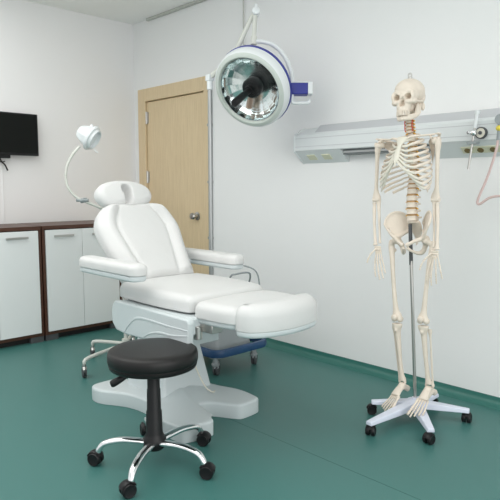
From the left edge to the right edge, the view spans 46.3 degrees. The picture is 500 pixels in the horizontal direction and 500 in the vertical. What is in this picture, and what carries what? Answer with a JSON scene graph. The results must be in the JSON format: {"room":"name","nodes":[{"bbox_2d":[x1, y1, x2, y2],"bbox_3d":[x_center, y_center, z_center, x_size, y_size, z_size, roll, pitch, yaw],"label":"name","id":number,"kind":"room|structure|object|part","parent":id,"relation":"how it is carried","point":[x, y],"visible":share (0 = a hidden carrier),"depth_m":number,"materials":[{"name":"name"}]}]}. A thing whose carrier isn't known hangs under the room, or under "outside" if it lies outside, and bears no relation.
{"room":"medical examination room","nodes":[
{"label":"medical examination room","id":0,"kind":"room"},
{"bbox_2d":[0,0,135,299],"bbox_3d":[-2.744,-0.578,3.953,4.780,2.642,0.120,-6,8,-44],"label":"wall","id":1,"kind":"structure","parent":0,"point":[72,70],"depth_m":4.94,"materials":[{"name":"paint"}]},
{"bbox_2d":[1,163,4,220],"bbox_3d":[-1.957,-0.464,4.639,0.007,0.470,0.006,-6,8,-44],"label":"trim","id":2,"kind":"structure","parent":1,"relation":"attached to","point":[1,163],"depth_m":4.64,"materials":[{"name":"paint"}]},
{"bbox_2d":[0,111,38,170],"bbox_3d":[-1.968,-0.845,4.539,0.645,0.452,0.074,-6,8,-44],"label":"wall screen","id":3,"kind":"object","parent":1,"relation":"attached to","point":[18,131],"visible":1,"depth_m":4.62,"materials":[{"name":"black plastic"}]},
{"bbox_2d":[64,124,102,209],"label":"lamp","id":4,"kind":"object","parent":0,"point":[88,137],"depth_m":3.74,"materials":[{"name":"metal"}]},
{"bbox_3d":[-0.956,-0.274,3.821,0.259,0.115,0.052,-1,6,-12],"label":"support arm","id":5,"kind":"part","parent":4,"relation":"part of"},
{"bbox_2d":[25,0,194,24],"bbox_3d":[-0.554,-1.677,1.544,4.780,0.060,6.440,-6,8,-44],"label":"ceiling","id":6,"kind":"structure","parent":0,"point":[132,12],"depth_m":4.83,"materials":[{"name":"paint"}]},
{"bbox_2d":[0,328,499,499],"bbox_3d":[-0.554,1.010,1.834,4.780,0.060,6.440,-6,8,-44],"label":"floor","id":7,"kind":"structure","parent":0,"point":[50,420],"depth_m":2.72,"materials":[{"name":"laminate"}]},
{"bbox_2d":[0,223,44,347],"bbox_3d":[-1.943,0.267,4.337,0.649,0.880,0.492,-6,8,-44],"label":"base cabinet","id":8,"kind":"object","parent":7,"relation":"on","point":[21,285],"visible":1,"depth_m":4.29,"materials":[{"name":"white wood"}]},
{"bbox_3d":[-1.684,-0.083,4.224,0.164,0.016,0.025,-6,9,-44],"label":"handle","id":9,"kind":"part","parent":8,"relation":"part of","materials":[{"name":"metal"}]},
{"bbox_3d":[-1.953,-0.158,4.301,0.649,0.027,0.464,-6,9,-44],"label":"panel","id":10,"kind":"part","parent":8,"relation":"part of","materials":[{"name":"brown wood"}]},
{"bbox_2d":[17,220,121,340],"bbox_3d":[-1.461,0.218,4.798,0.670,0.880,0.492,-6,8,-44],"label":"base cabinet","id":11,"kind":"object","parent":7,"relation":"on","point":[75,301],"visible":0.65,"depth_m":4.57,"materials":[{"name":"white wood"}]},
{"bbox_3d":[-1.471,-0.208,4.762,0.670,0.027,0.464,-6,9,-44],"label":"panel","id":12,"kind":"part","parent":11,"relation":"part of","materials":[{"name":"brown wood"}]},
{"bbox_3d":[-1.424,-0.110,4.473,0.160,0.016,0.025,-6,9,-44],"label":"handle","id":13,"kind":"part","parent":11,"relation":"part of","materials":[{"name":"metal"}]},
{"bbox_3d":[-1.431,0.227,4.531,0.295,0.775,0.018,-6,9,-44],"label":"door","id":14,"kind":"part","parent":11,"relation":"part of","materials":[{"name":"white laminate"}]},
{"bbox_3d":[-1.206,0.203,4.746,0.322,0.775,0.018,-6,9,-44],"label":"door","id":15,"kind":"part","parent":11,"relation":"part of","materials":[{"name":"white laminate"}]},
{"bbox_2d":[81,333,134,377],"label":"lamp base","id":16,"kind":"object","parent":7,"relation":"on","point":[126,338],"depth_m":3.90,"materials":[{"name":"metal"}]},
{"bbox_3d":[-0.932,0.659,3.745,0.022,0.048,0.377,3,7,29],"label":"leg","id":17,"kind":"part","parent":16,"relation":"part of","materials":[{"name":"white metal"}]},
{"bbox_3d":[-0.971,0.634,3.980,0.262,0.049,0.022,2,7,21],"label":"leg","id":18,"kind":"part","parent":16,"relation":"part of","materials":[{"name":"white metal"}]},
{"bbox_2d":[87,338,215,498],"bbox_3d":[-0.400,0.658,2.483,0.560,0.500,0.594,-6,8,-44],"label":"round stool","id":19,"kind":"object","parent":7,"relation":"on","point":[151,359],"visible":1,"depth_m":2.41,"materials":[{"name":"black leather"}]},
{"bbox_3d":[-0.544,0.826,2.480,0.220,0.067,0.042,-1,6,-8],"label":"leg","id":20,"kind":"part","parent":19,"relation":"part of","materials":[{"name":"silver metal"}]},
{"bbox_3d":[-0.436,0.840,2.341,0.042,0.066,0.267,1,6,10],"label":"leg","id":21,"kind":"part","parent":19,"relation":"part of","materials":[{"name":"silver metal"}]},
{"bbox_3d":[-0.408,0.449,2.459,0.378,0.080,0.378,-6,9,-44],"label":"seat","id":22,"kind":"part","parent":19,"relation":"part of","materials":[{"name":"black leather"}]},
{"bbox_3d":[-0.278,0.832,2.421,0.247,0.066,0.042,4,7,31],"label":"leg","id":23,"kind":"part","parent":19,"relation":"part of","materials":[{"name":"silver metal"}]},
{"bbox_3d":[-0.302,0.813,2.596,0.232,0.066,0.045,-6,9,-44],"label":"leg","id":24,"kind":"part","parent":19,"relation":"part of","materials":[{"name":"silver metal"}]},
{"bbox_2d":[79,181,316,442],"bbox_3d":[-0.285,0.248,2.994,0.790,1.206,1.391,-6,8,-44],"label":"chair","id":25,"kind":"object","parent":7,"relation":"on","point":[142,243],"visible":0.97,"depth_m":2.95,"materials":[{"name":"white leather"}]},
{"bbox_3d":[-0.685,0.075,2.893,0.100,0.055,0.535,-6,9,-44],"label":"armrest","id":26,"kind":"part","parent":25,"relation":"part of","materials":[{"name":"white leather"}]},
{"bbox_3d":[-0.591,-0.040,3.288,0.526,0.438,0.372,-6,9,-44],"label":"backrest","id":27,"kind":"part","parent":25,"relation":"part of","materials":[{"name":"white leather"}]},
{"bbox_3d":[-0.248,0.295,2.960,0.580,0.080,0.580,-6,9,-44],"label":"seat frame","id":28,"kind":"part","parent":25,"relation":"part of","materials":[{"name":"white plastic"}]},
{"bbox_2d":[120,273,262,312],"bbox_3d":[-0.292,0.197,2.982,0.542,0.094,0.612,-6,9,-44],"label":"seat cushion","id":29,"kind":"object","parent":25,"relation":"on","point":[166,292],"depth_m":2.83,"materials":[{"name":"white leather"}]},
{"bbox_3d":[-0.263,0.622,3.085,0.156,0.281,0.074,0,6,0],"label":"power cord","id":30,"kind":"part","parent":25,"relation":"part of","materials":[{"name":"plastic"}]},
{"bbox_3d":[-0.243,0.033,3.428,0.100,0.055,0.555,-6,9,-44],"label":"armrest","id":31,"kind":"part","parent":25,"relation":"part of","materials":[{"name":"white leather"}]},
{"bbox_2d":[195,290,292,324],"bbox_3d":[0.003,0.249,2.655,0.468,0.088,0.273,-6,9,-44],"label":"cushion","id":32,"kind":"object","parent":25,"relation":"on","point":[227,307],"depth_m":2.55,"materials":[{"name":"white leather"}]},
{"bbox_2d":[200,3,312,374],"bbox_3d":[-0.112,-0.381,3.768,0.642,2.288,0.858,-6,8,-44],"label":"lamp","id":33,"kind":"object","parent":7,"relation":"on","point":[252,84],"visible":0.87,"depth_m":3.60,"materials":[{"name":"grey plastic"}]},
{"bbox_3d":[-0.258,-0.352,3.830,0.026,1.420,0.026,-6,9,-44],"label":"post","id":34,"kind":"part","parent":33,"relation":"part of","materials":[{"name":"metal"}]},
{"bbox_3d":[-0.114,-1.282,3.662,0.334,0.401,0.051,2,7,20],"label":"spring arm","id":35,"kind":"part","parent":33,"relation":"part of"},
{"bbox_3d":[-0.082,0.241,3.753,0.195,0.223,0.154,-6,9,-44],"label":"push handle","id":36,"kind":"part","parent":33,"relation":"part of","materials":[{"name":"grey plastic"}]},
{"bbox_3d":[-0.046,-0.931,3.542,0.048,0.143,0.209,4,7,30],"label":"sterile handle","id":37,"kind":"part","parent":33,"relation":"part of","materials":[{"name":"black plastic"}]},
{"bbox_3d":[-0.006,-0.981,3.600,0.227,0.359,0.403,-6,9,-44],"label":"glass","id":38,"kind":"part","parent":33,"relation":"part of","materials":[{"name":"clear glass"}]},
{"bbox_3d":[0.311,-0.931,3.604,0.127,0.074,0.028,0,6,3],"label":"handle","id":39,"kind":"part","parent":33,"relation":"part of","materials":[{"name":"white plastic"}]},
{"bbox_2d":[228,418,419,499],"bbox_3d":[0.960,0.975,1.871,0.003,0.001,4.000,-6,8,-44],"label":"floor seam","id":40,"kind":"structure","parent":7,"relation":"on","point":[228,418],"depth_m":2.50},
{"bbox_2d":[365,224,471,444],"bbox_3d":[0.799,0.371,2.875,0.599,0.986,0.448,-6,8,-44],"label":"stand","id":41,"kind":"object","parent":7,"relation":"on","point":[403,405],"visible":0.93,"depth_m":2.93,"materials":[{"name":"metal"}]},
{"bbox_3d":[0.728,0.783,3.014,0.202,0.034,0.066,1,6,7],"label":"leg","id":42,"kind":"part","parent":41,"relation":"part of","materials":[{"name":"white plastic"}]},
{"bbox_3d":[0.701,0.799,2.862,0.367,0.034,0.070,-6,9,-44],"label":"leg","id":43,"kind":"part","parent":41,"relation":"part of","materials":[{"name":"white plastic"}]},
{"bbox_2d":[366,73,442,417],"bbox_3d":[0.765,-0.034,2.922,0.267,1.678,0.436,-3,7,-29],"label":"skeleton","id":44,"kind":"object","parent":41,"relation":"on","point":[409,96],"visible":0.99,"depth_m":2.89,"materials":[{"name":"plastic"}]},
{"bbox_3d":[0.837,0.803,2.823,0.066,0.034,0.313,0,6,4],"label":"leg","id":45,"kind":"part","parent":41,"relation":"part of","materials":[{"name":"white plastic"}]},
{"bbox_3d":[0.929,0.776,3.075,0.185,0.034,0.066,-6,9,-44],"label":"leg","id":46,"kind":"part","parent":41,"relation":"part of","materials":[{"name":"white plastic"}]},
{"bbox_3d":[0.979,0.790,2.948,0.240,0.034,0.066,2,7,21],"label":"leg","id":47,"kind":"part","parent":41,"relation":"part of","materials":[{"name":"white plastic"}]},
{"bbox_2d":[133,0,499,396],"bbox_3d":[1.167,-0.502,3.252,0.120,2.642,6.320,-6,8,-44],"label":"wall","id":48,"kind":"structure","parent":0,"point":[303,228],"depth_m":3.70,"materials":[{"name":"paint"}]},
{"bbox_2d":[138,76,208,273],"bbox_3d":[-0.651,-0.403,5.110,0.174,2.046,0.998,-6,8,-44],"label":"door","id":49,"kind":"structure","parent":48,"relation":"in","point":[172,117],"depth_m":4.99,"materials":[{"name":"brown wood"}]},
{"bbox_3d":[-0.461,-0.281,4.848,0.068,0.068,0.068,-6,9,-44],"label":"knob","id":50,"kind":"part","parent":49,"relation":"part of","materials":[{"name":"metal"}]},
{"bbox_2d":[146,0,206,20],"bbox_3d":[1.200,-1.789,2.971,0.027,0.021,6.070,-6,8,-44],"label":"trim","id":51,"kind":"structure","parent":48,"relation":"attached to","point":[195,2],"depth_m":4.83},
{"bbox_2d":[207,124,213,274],"bbox_3d":[-0.318,-0.376,4.708,0.032,1.980,0.038,-6,8,-44],"label":"trim","id":52,"kind":"structure","parent":48,"relation":"attached to","point":[207,124],"depth_m":4.67,"materials":[{"name":"metal"}]},
{"bbox_2d":[243,0,243,44],"bbox_3d":[-0.037,-1.663,4.284,0.030,0.310,0.005,-6,8,-44],"label":"trim","id":53,"kind":"structure","parent":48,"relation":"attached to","point":[243,0],"depth_m":4.27,"materials":[{"name":"grey metal"}]},
{"bbox_2d":[250,338,499,410],"bbox_3d":[1.476,0.835,2.943,0.057,0.052,5.243,-6,8,-44],"label":"baseboard","id":54,"kind":"structure","parent":48,"relation":"attached to","point":[489,401],"depth_m":3.63,"materials":[{"name":"plastic"}]},
{"bbox_2d":[294,108,499,163],"bbox_3d":[1.455,-0.581,2.780,0.102,0.248,3.256,-6,8,-44],"label":"bedhead panel","id":55,"kind":"object","parent":48,"relation":"attached to","point":[330,143],"visible":0.85,"depth_m":3.40,"materials":[{"name":"metal"}]},
{"bbox_2d":[307,155,317,159],"bbox_3d":[0.411,-0.613,3.870,0.040,0.034,0.066,-6,9,-44],"label":"socket","id":56,"kind":"object","parent":55,"relation":"attached to","point":[309,157],"depth_m":3.86,"materials":[{"name":"beige plastic"}]},
{"bbox_2d":[321,154,332,159],"bbox_3d":[0.498,-0.603,3.780,0.040,0.034,0.066,-6,9,-44],"label":"socket","id":57,"kind":"object","parent":55,"relation":"attached to","point":[324,156],"depth_m":3.78,"materials":[{"name":"beige plastic"}]},
{"bbox_3d":[0.793,-0.590,3.446,0.006,0.012,0.610,-6,9,-44],"label":"recess rail","id":58,"kind":"part","parent":55,"relation":"part of","materials":[{"name":"metal"}]},
{"bbox_2d":[315,108,499,131],"bbox_3d":[1.515,-0.666,2.720,0.083,0.066,3.100,-6,9,-44],"label":"diffuser","id":59,"kind":"object","parent":55,"relation":"attached to","point":[486,116],"depth_m":3.26,"materials":[{"name":"white plastic"}]},
{"bbox_2d":[461,147,474,153],"bbox_3d":[1.155,-0.530,3.101,0.040,0.034,0.066,-6,9,-44],"label":"socket","id":60,"kind":"object","parent":55,"relation":"attached to","point":[464,150],"depth_m":3.10,"materials":[{"name":"beige plastic"}]},
{"bbox_2d":[466,110,479,168],"bbox_3d":[1.142,-0.563,2.993,0.060,0.296,0.058,-6,8,-44],"label":"holder","id":61,"kind":"object","parent":55,"relation":"attached to","point":[473,132],"visible":1,"depth_m":2.98,"materials":[{"name":"metal"}]},
{"bbox_3d":[1.140,-0.550,2.999,0.011,0.269,0.045,-6,9,-44],"label":"rod","id":62,"kind":"part","parent":61,"relation":"part of","materials":[{"name":"metal"}]},
{"bbox_2d":[473,146,487,152],"bbox_3d":[1.204,-0.524,3.051,0.040,0.034,0.066,-6,9,-44],"label":"socket","id":63,"kind":"object","parent":55,"relation":"attached to","point":[476,149],"depth_m":3.04,"materials":[{"name":"beige plastic"}]},
{"bbox_2d":[475,127,487,138],"bbox_3d":[1.176,-0.597,2.980,0.024,0.060,0.060,-6,8,-44],"label":"round gauge","id":64,"kind":"object","parent":55,"relation":"attached to","point":[482,131],"visible":0.97,"depth_m":2.97,"materials":[{"name":"white plastic"}]},
{"bbox_2d":[476,114,499,204],"bbox_3d":[1.236,-0.445,2.905,0.063,0.450,0.220,-6,8,-44],"label":"hose","id":65,"kind":"object","parent":55,"relation":"attached to","point":[497,118],"visible":1,"depth_m":2.92,"materials":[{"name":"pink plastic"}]},
{"bbox_2d":[486,145,499,151],"bbox_3d":[1.250,-0.519,3.003,0.040,0.034,0.066,-6,9,-44],"label":"socket","id":66,"kind":"object","parent":55,"relation":"attached to","point":[489,148],"depth_m":3.00,"materials":[{"name":"beige plastic"}]}
]}

